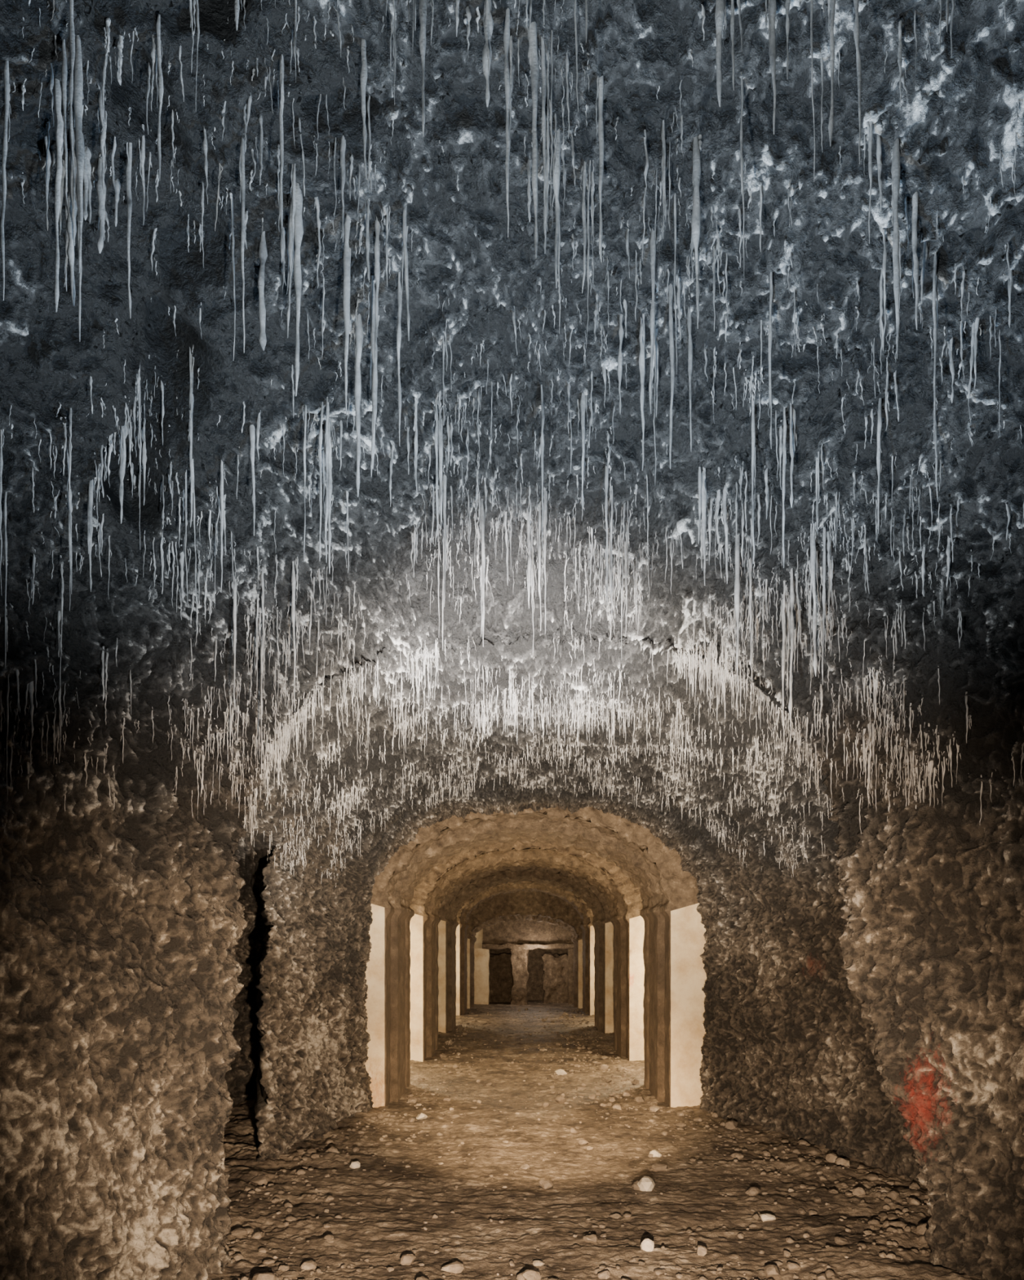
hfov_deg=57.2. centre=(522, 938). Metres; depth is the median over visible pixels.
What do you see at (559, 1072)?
rock
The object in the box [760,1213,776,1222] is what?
rock
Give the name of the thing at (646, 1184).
rock
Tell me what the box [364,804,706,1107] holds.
arch
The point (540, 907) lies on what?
arch
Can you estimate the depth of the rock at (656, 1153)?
6.48 m
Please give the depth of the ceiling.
3.25 m
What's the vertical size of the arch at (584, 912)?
3.256 m
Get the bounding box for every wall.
[0,813,373,1279]
[474,920,573,1005]
[696,826,1023,1279]
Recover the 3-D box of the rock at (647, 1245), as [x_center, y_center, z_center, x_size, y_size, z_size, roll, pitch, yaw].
[0.598,1.470,4.498,0.068,0.071,0.059,0,0,0]
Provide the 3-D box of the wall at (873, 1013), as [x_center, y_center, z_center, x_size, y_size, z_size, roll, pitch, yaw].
[2.156,0.481,3.350,1.276,2.358,10.056,0,0,-7]
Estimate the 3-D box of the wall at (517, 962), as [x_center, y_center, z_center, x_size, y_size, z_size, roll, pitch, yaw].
[0.001,0.120,22.195,4.633,3.083,2.051,0,0,0]
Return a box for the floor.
[207,1000,982,1279]
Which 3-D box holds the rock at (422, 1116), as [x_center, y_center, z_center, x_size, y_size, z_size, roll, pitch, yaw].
[-0.837,1.477,7.798,0.096,0.067,0.107,0,0,0]
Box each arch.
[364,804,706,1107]
[409,840,644,1062]
[437,865,614,1033]
[455,880,595,1015]
[466,889,582,1008]
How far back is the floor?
5.65 m
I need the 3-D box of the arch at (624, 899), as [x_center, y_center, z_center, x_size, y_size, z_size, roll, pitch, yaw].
[0.045,0.029,12.156,4.598,3.258,1.419,0,0,0]
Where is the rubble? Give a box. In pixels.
[222,1008,929,1279]
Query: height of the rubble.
0.124 m
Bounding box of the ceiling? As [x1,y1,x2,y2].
[0,0,1023,900]
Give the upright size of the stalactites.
2.636 m
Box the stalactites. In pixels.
[0,0,1023,887]
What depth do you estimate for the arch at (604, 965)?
15.21 m
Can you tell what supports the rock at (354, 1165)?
on the floor
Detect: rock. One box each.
[349,1160,360,1168]
[416,1112,427,1119]
[555,1069,567,1075]
[637,1175,655,1191]
[640,1238,654,1252]
[648,1150,662,1157]
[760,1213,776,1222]
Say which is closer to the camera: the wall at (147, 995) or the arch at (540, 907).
the wall at (147, 995)

